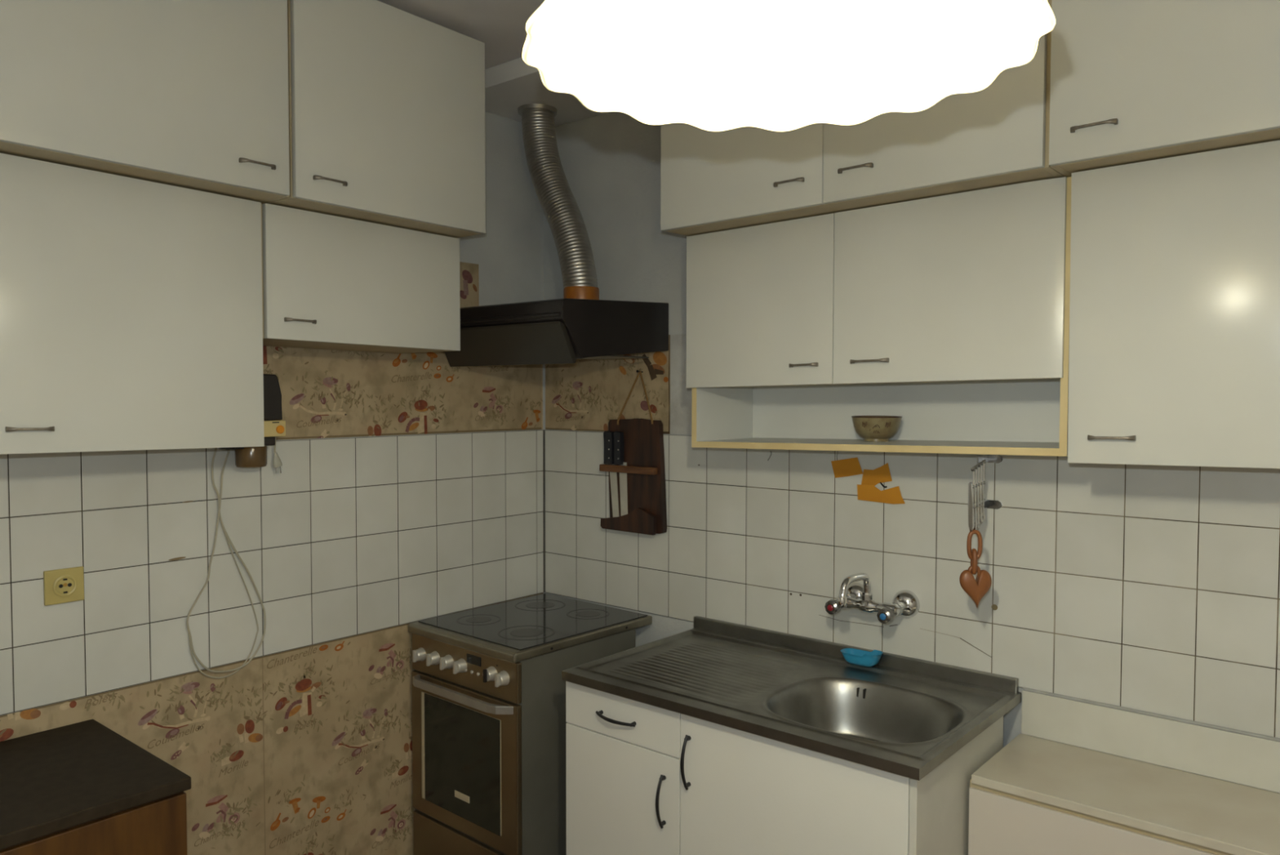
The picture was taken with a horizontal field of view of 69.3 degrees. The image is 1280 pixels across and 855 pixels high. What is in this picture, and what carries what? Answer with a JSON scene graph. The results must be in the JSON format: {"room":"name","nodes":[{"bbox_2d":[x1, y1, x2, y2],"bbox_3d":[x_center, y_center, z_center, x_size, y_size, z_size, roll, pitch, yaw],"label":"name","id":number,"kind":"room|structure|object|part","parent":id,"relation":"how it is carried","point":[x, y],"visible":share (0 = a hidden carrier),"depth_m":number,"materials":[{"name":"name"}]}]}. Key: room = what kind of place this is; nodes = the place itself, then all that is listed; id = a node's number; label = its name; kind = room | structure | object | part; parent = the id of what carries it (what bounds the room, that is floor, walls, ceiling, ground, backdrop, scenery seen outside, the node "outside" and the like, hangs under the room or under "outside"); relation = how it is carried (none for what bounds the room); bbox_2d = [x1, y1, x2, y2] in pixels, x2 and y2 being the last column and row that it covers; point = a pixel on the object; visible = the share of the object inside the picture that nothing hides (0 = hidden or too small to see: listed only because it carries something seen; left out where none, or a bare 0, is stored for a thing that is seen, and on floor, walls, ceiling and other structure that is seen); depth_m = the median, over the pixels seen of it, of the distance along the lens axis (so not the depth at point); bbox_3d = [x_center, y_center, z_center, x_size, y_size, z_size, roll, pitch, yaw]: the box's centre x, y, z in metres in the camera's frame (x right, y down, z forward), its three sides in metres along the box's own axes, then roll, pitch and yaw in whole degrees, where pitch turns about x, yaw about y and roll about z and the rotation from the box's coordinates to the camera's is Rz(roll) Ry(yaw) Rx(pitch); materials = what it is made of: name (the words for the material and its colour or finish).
{"room":"kitchen","nodes":[
{"label":"kitchen","id":0,"kind":"room"},
{"bbox_2d":[0,111,544,854],"bbox_3d":[-1.474,0.206,2.212,0.121,2.635,3.570,2,3,40],"label":"wall","id":1,"kind":"structure","parent":0,"point":[409,488],"depth_m":2.71,"materials":[{"name":"tile"}]},
{"bbox_2d":[43,565,84,605],"bbox_3d":[-1.383,0.380,2.223,0.013,0.082,0.085,2,3,40],"label":"wall socket","id":2,"kind":"object","parent":1,"relation":"attached to","point":[62,585],"visible":1,"depth_m":2.22,"materials":[{"name":"plastic"}]},
{"bbox_2d":[0,152,264,453],"bbox_3d":[-1.223,-0.251,2.124,0.352,0.606,0.604,2,3,40],"label":"upper cabinet","id":3,"kind":"object","parent":1,"relation":"attached to","point":[131,314],"visible":1,"depth_m":2.01,"materials":[{"name":"beige laminate"}]},
{"bbox_3d":[-1.230,0.003,1.868,0.021,0.012,0.084,2,3,40],"label":"handle","id":4,"kind":"part","parent":3,"relation":"part of","materials":[{"name":"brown metal"}]},
{"bbox_2d":[0,0,289,204],"bbox_3d":[-1.175,-0.821,2.088,0.444,0.548,0.612,2,3,40],"label":"upper cabinet","id":5,"kind":"object","parent":1,"relation":"attached to","point":[188,94],"visible":0.85,"depth_m":1.96,"materials":[{"name":"beige laminate"}]},
{"bbox_3d":[-0.875,-0.605,2.123,0.021,0.012,0.084,2,3,40],"label":"handle","id":6,"kind":"part","parent":5,"relation":"part of","materials":[{"name":"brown metal"}]},
{"bbox_2d":[186,373,285,678],"bbox_3d":[-1.079,0.269,2.506,0.105,0.832,0.266,2,3,40],"label":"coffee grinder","id":7,"kind":"object","parent":1,"relation":"attached to","point":[245,456],"visible":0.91,"depth_m":2.51,"materials":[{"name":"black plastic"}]},
{"bbox_3d":[-1.122,0.347,2.516,0.025,0.647,0.221,2,3,40],"label":"cord","id":8,"kind":"part","parent":7,"relation":"part of","materials":[{"name":"beige plastic"}]},
{"bbox_2d":[261,203,460,353],"bbox_3d":[-0.837,-0.391,2.590,0.337,0.340,0.602,2,3,40],"label":"upper cabinet","id":9,"kind":"object","parent":1,"relation":"attached to","point":[329,282],"visible":0.84,"depth_m":2.47,"materials":[{"name":"beige laminate"}]},
{"bbox_3d":[-0.853,-0.269,2.330,0.021,0.012,0.083,2,3,40],"label":"handle","id":10,"kind":"part","parent":9,"relation":"part of","materials":[{"name":"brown metal"}]},
{"bbox_2d":[266,0,485,238],"bbox_3d":[-0.786,-0.828,2.550,0.444,0.547,0.589,2,3,40],"label":"upper cabinet","id":11,"kind":"object","parent":1,"relation":"attached to","point":[386,103],"visible":0.69,"depth_m":2.39,"materials":[{"name":"beige laminate"}]},
{"bbox_3d":[-0.756,-0.604,2.266,0.021,0.012,0.088,2,3,40],"label":"handle","id":12,"kind":"part","parent":11,"relation":"part of","materials":[{"name":"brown metal"}]},
{"bbox_2d":[377,0,545,69],"bbox_3d":[-0.185,-1.116,1.014,3.570,0.100,3.670,2,3,40],"label":"ceiling","id":13,"kind":"structure","parent":0,"point":[500,24],"depth_m":2.54,"materials":[{"name":"paint"}]},
{"bbox_2d":[522,0,1055,131],"bbox_3d":[0.115,-0.664,0.758,0.425,0.783,0.419,2,3,40],"label":"pendant lamp","id":14,"kind":"object","parent":13,"relation":"hanging from","point":[711,65],"visible":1,"depth_m":0.88,"materials":[{"name":"white"}]},
{"bbox_3d":[0.114,-0.326,0.770,0.064,0.105,0.064,2,3,40],"label":"bulb","id":15,"kind":"part","parent":14,"relation":"part of","materials":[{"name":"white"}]},
{"bbox_2d":[543,111,1279,792],"bbox_3d":[0.917,0.201,2.453,3.470,2.635,0.122,2,3,40],"label":"wall","id":16,"kind":"structure","parent":0,"point":[1153,588],"depth_m":2.53,"materials":[{"name":"tile"}]},
{"bbox_2d":[484,57,609,126],"bbox_3d":[0.768,-1.078,2.171,3.300,0.060,0.445,2,3,40],"label":"beam","id":17,"kind":"structure","parent":16,"relation":"attached to","point":[510,85],"depth_m":3.01,"materials":[{"name":"paint"}]},
{"bbox_2d":[444,297,668,366],"bbox_3d":[-0.290,-0.306,3.049,0.584,0.210,0.503,2,3,40],"label":"extractor hood","id":18,"kind":"object","parent":16,"relation":"attached to","point":[565,330],"visible":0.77,"depth_m":2.84,"materials":[{"name":"black metal"}]},
{"bbox_2d":[517,103,599,299],"bbox_3d":[-0.272,-0.749,3.106,0.348,0.682,0.142,2,3,40],"label":"duct","id":19,"kind":"object","parent":18,"relation":"attached to","point":[560,207],"visible":1,"depth_m":3.06,"materials":[{"name":"metal"}]},
{"bbox_2d":[831,457,862,477],"bbox_3d":[0.591,0.115,2.643,0.101,0.063,0.002,2,3,41],"label":"paper piece","id":20,"kind":"object","parent":16,"relation":"attached to","point":[851,466],"visible":1,"depth_m":2.64,"materials":[{"name":"orange paper"}]},
{"bbox_2d":[660,0,1066,235],"bbox_3d":[0.569,-0.794,2.341,1.002,0.531,0.444,2,3,40],"label":"upper cabinet","id":21,"kind":"object","parent":16,"relation":"attached to","point":[997,135],"visible":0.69,"depth_m":2.14,"materials":[{"name":"beige laminate"}]},
{"bbox_3d":[0.250,-0.790,2.357,0.494,0.521,0.017,2,3,40],"label":"door","id":22,"kind":"part","parent":21,"relation":"part of","materials":[{"name":"white laminate"}]},
{"bbox_3d":[0.359,-0.596,2.248,0.081,0.012,0.021,2,3,40],"label":"handle","id":23,"kind":"part","parent":21,"relation":"part of","materials":[{"name":"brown metal"}]},
{"bbox_3d":[0.495,-0.598,2.133,0.085,0.012,0.021,2,3,40],"label":"handle","id":24,"kind":"part","parent":21,"relation":"part of","materials":[{"name":"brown metal"}]},
{"bbox_3d":[0.631,-0.788,2.036,0.500,0.521,0.017,2,3,40],"label":"door","id":25,"kind":"part","parent":21,"relation":"part of","materials":[{"name":"white laminate"}]},
{"bbox_2d":[824,572,919,623],"bbox_3d":[0.599,0.456,2.495,0.224,0.135,0.240,2,3,40],"label":"mixer tap","id":26,"kind":"object","parent":16,"relation":"attached to","point":[905,603],"visible":1,"depth_m":2.51,"materials":[{"name":"silver metal"}]},
{"bbox_3d":[0.540,0.492,2.552,0.042,0.040,0.060,2,3,40],"label":"tap handle","id":27,"kind":"part","parent":26,"relation":"part of","materials":[{"name":"silver metal"}]},
{"bbox_3d":[0.574,0.431,2.468,0.021,0.082,0.161,2,3,40],"label":"spout","id":28,"kind":"part","parent":26,"relation":"part of","materials":[{"name":"silver metal"}]},
{"bbox_3d":[0.658,0.496,2.453,0.042,0.040,0.060,2,3,40],"label":"tap handle","id":29,"kind":"part","parent":26,"relation":"part of","materials":[{"name":"silver metal"}]},
{"bbox_2d":[861,462,892,485],"bbox_3d":[0.660,0.133,2.585,0.094,0.072,0.002,2,3,41],"label":"paper piece","id":30,"kind":"object","parent":16,"relation":"attached to","point":[882,474],"visible":1,"depth_m":2.58,"materials":[{"name":"orange paper"}]},
{"bbox_2d":[686,176,1071,456],"bbox_3d":[0.612,-0.241,2.394,1.010,0.613,0.337,2,3,40],"label":"upper cabinet","id":31,"kind":"object","parent":16,"relation":"attached to","point":[947,315],"visible":0.84,"depth_m":2.29,"materials":[{"name":"white laminate"}]},
{"bbox_3d":[0.249,-0.244,2.725,0.016,0.594,0.296,2,3,40],"label":"panel","id":32,"kind":"part","parent":31,"relation":"part of","materials":[{"name":"white laminate"}]},
{"bbox_3d":[0.311,-0.323,2.462,0.459,0.433,0.017,2,3,40],"label":"door","id":33,"kind":"part","parent":31,"relation":"part of","materials":[{"name":"white laminate"}]},
{"bbox_3d":[0.414,-0.159,2.357,0.079,0.012,0.021,2,3,40],"label":"handle","id":34,"kind":"part","parent":31,"relation":"part of","materials":[{"name":"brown metal"}]},
{"bbox_3d":[0.553,-0.161,2.240,0.098,0.012,0.021,2,3,40],"label":"handle","id":35,"kind":"part","parent":31,"relation":"part of","materials":[{"name":"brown metal"}]},
{"bbox_2d":[851,415,902,441],"bbox_3d":[0.630,0.003,2.464,0.131,0.066,0.131,2,3,40],"label":"bowl","id":36,"kind":"object","parent":31,"relation":"on","point":[871,428],"visible":1,"depth_m":2.42,"materials":[{"name":"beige ceramic"}]},
{"bbox_3d":[0.627,0.046,2.418,0.971,0.036,0.296,2,3,40],"label":"shelf","id":37,"kind":"part","parent":31,"relation":"part of","materials":[{"name":"white laminate"}]},
{"bbox_3d":[0.628,-0.124,2.413,0.971,0.035,0.292,2,3,40],"label":"shelf","id":38,"kind":"part","parent":31,"relation":"part of","materials":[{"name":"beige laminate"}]},
{"bbox_3d":[0.720,-0.246,2.518,0.971,0.579,0.008,2,3,40],"label":"panel","id":39,"kind":"part","parent":31,"relation":"part of","materials":[{"name":"white laminate"}]},
{"bbox_3d":[0.695,-0.320,2.139,0.538,0.434,0.017,2,3,40],"label":"door","id":40,"kind":"part","parent":31,"relation":"part of","materials":[{"name":"white laminate"}]},
{"bbox_3d":[1.005,-0.239,2.090,0.016,0.594,0.296,2,3,40],"label":"panel","id":41,"kind":"part","parent":31,"relation":"part of","materials":[{"name":"white laminate"}]},
{"bbox_2d":[857,484,905,503],"bbox_3d":[0.670,0.185,2.575,0.144,0.051,0.001,2,3,40],"label":"paper piece","id":42,"kind":"object","parent":16,"relation":"attached to","point":[864,492],"visible":1,"depth_m":2.58,"materials":[{"name":"orange paper"}]},
{"bbox_2d":[968,454,1003,531],"bbox_3d":[0.847,0.164,2.302,0.042,0.186,0.199,2,3,40],"label":"rack","id":43,"kind":"object","parent":16,"relation":"attached to","point":[977,503],"visible":0.96,"depth_m":2.27,"materials":[{"name":"silver metal"}]},
{"bbox_2d":[959,529,991,607],"bbox_3d":[0.809,0.341,2.232,0.078,0.190,0.033,0,2,-6],"label":"heart ornament","id":44,"kind":"object","parent":43,"relation":"hanging from","point":[976,588],"visible":1,"depth_m":2.22,"materials":[{"name":"wood"}]},
{"bbox_3d":[0.875,0.080,2.361,0.004,0.018,0.069,2,3,40],"label":"bracket arm","id":45,"kind":"part","parent":43,"relation":"part of","materials":[{"name":"silver metal"}]},
{"bbox_2d":[1021,687,1279,792],"bbox_3d":[1.299,0.726,2.067,0.863,0.119,0.010,2,3,40],"label":"panel","id":46,"kind":"object","parent":16,"relation":"attached to","point":[1223,753],"visible":1,"depth_m":2.15,"materials":[{"name":"white wood"}]},
{"bbox_2d":[1048,0,1279,177],"bbox_3d":[1.188,-0.786,1.820,0.611,0.515,0.444,2,3,40],"label":"upper cabinet","id":47,"kind":"object","parent":16,"relation":"attached to","point":[1132,81],"visible":0.82,"depth_m":1.74,"materials":[{"name":"beige laminate"}]},
{"bbox_3d":[0.885,-0.589,1.806,0.084,0.012,0.021,2,3,40],"label":"handle","id":48,"kind":"part","parent":47,"relation":"part of","materials":[{"name":"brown metal"}]},
{"bbox_2d":[1067,140,1279,468],"bbox_3d":[1.233,-0.230,1.865,0.612,0.617,0.346,2,3,40],"label":"upper cabinet","id":49,"kind":"object","parent":16,"relation":"attached to","point":[1175,306],"visible":1,"depth_m":1.81,"materials":[{"name":"beige laminate"}]},
{"bbox_3d":[0.962,0.021,1.890,0.088,0.012,0.021,2,3,40],"label":"handle","id":50,"kind":"part","parent":49,"relation":"part of","materials":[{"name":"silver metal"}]},
{"bbox_3d":[0.000,-0.189,3.121,0.009,0.009,0.029,2,3,40],"label":"nail","id":51,"kind":"object","parent":16,"relation":"attached to","visible":0},
{"bbox_2d":[599,370,666,534],"bbox_3d":[-0.025,0.080,3.129,0.263,0.544,0.050,2,3,40],"label":"rack","id":52,"kind":"object","parent":51,"relation":"hanging from","point":[644,451],"visible":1,"depth_m":3.10,"materials":[{"name":"brown wood"}]},
{"bbox_2d":[603,430,619,516],"bbox_3d":[-0.098,0.168,3.180,0.060,0.312,0.022,2,3,40],"label":"kitchen knife","id":53,"kind":"object","parent":52,"relation":"in","point":[608,436],"visible":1,"depth_m":3.18,"materials":[{"name":"black"}]},
{"bbox_3d":[-0.105,0.069,3.182,0.041,0.114,0.021,2,3,40],"label":"handle","id":54,"kind":"part","parent":53,"relation":"part of","materials":[{"name":"black plastic"}]},
{"bbox_3d":[-0.089,0.220,3.184,0.048,0.206,0.002,2,3,40],"label":"blade","id":55,"kind":"part","parent":53,"relation":"part of","materials":[{"name":"silver metal"}]},
{"bbox_2d":[613,431,627,515],"bbox_3d":[-0.065,0.166,3.152,0.051,0.305,0.022,2,3,40],"label":"kitchen knife","id":56,"kind":"object","parent":52,"relation":"in","point":[619,442],"visible":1,"depth_m":3.15,"materials":[{"name":"black"}]},
{"bbox_3d":[-0.072,0.070,3.155,0.032,0.114,0.021,2,3,40],"label":"handle","id":57,"kind":"part","parent":56,"relation":"part of","materials":[{"name":"black plastic"}]},
{"bbox_3d":[-0.057,0.218,3.157,0.040,0.200,0.002,2,3,40],"label":"blade","id":58,"kind":"part","parent":56,"relation":"part of","materials":[{"name":"silver metal"}]},
{"bbox_3d":[-0.189,1.617,1.115,3.570,0.100,3.670,2,3,40],"label":"floor","id":59,"kind":"structure","parent":0,"visible":0},
{"bbox_2d":[0,719,191,854],"bbox_3d":[-1.402,1.137,1.823,0.535,0.803,0.797,2,3,40],"label":"sideboard","id":60,"kind":"object","parent":59,"relation":"on","point":[81,788],"visible":1,"depth_m":1.89,"materials":[{"name":"brown wood"}]},
{"bbox_3d":[-1.206,1.131,1.659,0.012,0.708,0.779,2,3,40],"label":"panel","id":61,"kind":"part","parent":60,"relation":"part of","materials":[{"name":"brown wood"}]},
{"bbox_2d":[408,592,652,854],"bbox_3d":[-0.365,1.061,3.042,0.529,0.868,0.640,2,3,41],"label":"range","id":62,"kind":"object","parent":59,"relation":"on","point":[488,688],"visible":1,"depth_m":2.80,"materials":[{"name":"brown metal"}]},
{"bbox_3d":[-0.703,0.723,2.941,0.043,0.043,0.025,2,3,41],"label":"knob","id":63,"kind":"part","parent":62,"relation":"part of","materials":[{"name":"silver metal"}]},
{"bbox_3d":[-0.648,0.723,2.893,0.043,0.043,0.025,2,3,41],"label":"knob","id":64,"kind":"part","parent":62,"relation":"part of","materials":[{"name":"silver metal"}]},
{"bbox_3d":[-0.597,0.722,2.847,0.043,0.043,0.025,2,3,41],"label":"knob","id":65,"kind":"part","parent":62,"relation":"part of","materials":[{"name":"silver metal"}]},
{"bbox_3d":[-0.540,1.352,2.847,0.517,0.200,0.018,2,3,41],"label":"drawer","id":66,"kind":"part","parent":62,"relation":"part of","materials":[{"name":"brown metal"}]},
{"bbox_3d":[-0.547,0.723,2.803,0.043,0.043,0.025,2,3,41],"label":"knob","id":67,"kind":"part","parent":62,"relation":"part of","materials":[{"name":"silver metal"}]},
{"bbox_3d":[-0.550,0.807,2.796,0.464,0.024,0.040,2,3,41],"label":"handle","id":68,"kind":"part","parent":62,"relation":"part of","materials":[{"name":"silver metal"}]},
{"bbox_3d":[-0.539,0.727,2.824,0.517,0.118,0.018,2,3,41],"label":"control panel","id":69,"kind":"part","parent":62,"relation":"part of","materials":[{"name":"brown metal"}]},
{"bbox_3d":[-0.540,1.016,2.834,0.517,0.448,0.020,2,3,41],"label":"oven door","id":70,"kind":"part","parent":62,"relation":"part of","materials":[{"name":"black glass"}]},
{"bbox_3d":[-0.441,0.723,2.709,0.043,0.043,0.025,2,3,41],"label":"knob","id":71,"kind":"part","parent":62,"relation":"part of","materials":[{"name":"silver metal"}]},
{"bbox_3d":[-0.400,0.726,2.673,0.043,0.043,0.025,2,3,41],"label":"knob","id":72,"kind":"part","parent":62,"relation":"part of","materials":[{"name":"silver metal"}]},
{"bbox_2d":[408,592,652,662],"bbox_3d":[-0.355,0.643,3.041,0.540,0.034,0.619,2,3,40],"label":"cooktop","id":73,"kind":"object","parent":62,"relation":"in","point":[535,628],"depth_m":2.94,"materials":[{"name":"black glass"}]},
{"bbox_2d":[565,680,1003,854],"bbox_3d":[0.337,1.106,2.426,1.012,0.826,0.554,2,3,40],"label":"base cabinet","id":74,"kind":"object","parent":59,"relation":"on","point":[642,778],"visible":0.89,"depth_m":2.21,"materials":[{"name":"white laminate"}]},
{"bbox_3d":[-0.068,0.761,2.414,0.137,0.014,0.034,2,3,40],"label":"handle","id":75,"kind":"part","parent":74,"relation":"part of","materials":[{"name":"black metal"}]},
{"bbox_3d":[-0.048,0.754,2.430,0.396,0.126,0.017,2,3,40],"label":"drawer","id":76,"kind":"part","parent":74,"relation":"part of","materials":[{"name":"white wood"}]},
{"bbox_3d":[-0.048,1.124,2.443,0.396,0.608,0.017,2,3,40],"label":"door","id":77,"kind":"part","parent":74,"relation":"part of","materials":[{"name":"white wood"}]},
{"bbox_3d":[0.051,0.939,2.320,0.010,0.137,0.034,2,3,40],"label":"handle","id":78,"kind":"part","parent":74,"relation":"part of","materials":[{"name":"black metal"}]},
{"bbox_3d":[0.111,0.821,2.266,0.010,0.137,0.034,2,3,40],"label":"handle","id":79,"kind":"part","parent":74,"relation":"part of","materials":[{"name":"black metal"}]},
{"bbox_2d":[561,615,1021,780],"bbox_3d":[0.373,0.729,2.439,1.027,0.194,0.631,2,3,40],"label":"sink","id":80,"kind":"object","parent":74,"relation":"on","point":[903,715],"visible":0.88,"depth_m":2.42,"materials":[{"name":"silver metal"}]},
{"bbox_2d":[840,648,883,666],"bbox_3d":[0.616,0.638,2.574,0.120,0.038,0.059,2,3,40],"label":"soap dish","id":81,"kind":"object","parent":80,"relation":"on","point":[853,655],"visible":1,"depth_m":2.56,"materials":[{"name":"blue plastic"}]},
{"bbox_3d":[0.332,1.072,2.121,0.594,0.736,0.017,2,3,40],"label":"door","id":82,"kind":"part","parent":74,"relation":"part of","materials":[{"name":"white wood"}]},
{"bbox_3d":[0.730,1.118,2.120,0.016,0.826,0.517,2,3,40],"label":"panel","id":83,"kind":"part","parent":74,"relation":"part of","materials":[{"name":"white wood"}]},
{"bbox_2d":[968,777,1233,854],"bbox_3d":[1.176,1.174,1.969,0.854,0.726,0.330,2,3,40],"label":"base cabinet","id":84,"kind":"object","parent":59,"relation":"on","point":[1001,822],"visible":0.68,"depth_m":2.00,"materials":[{"name":"beige laminate"}]},
{"bbox_2d":[971,733,1279,854],"bbox_3d":[1.189,0.801,1.942,0.867,0.020,0.334,2,3,40],"label":"countertop","id":85,"kind":"structure","parent":84,"relation":"on","point":[1233,818],"depth_m":2.00,"materials":[{"name":"beige laminate"}]}
]}

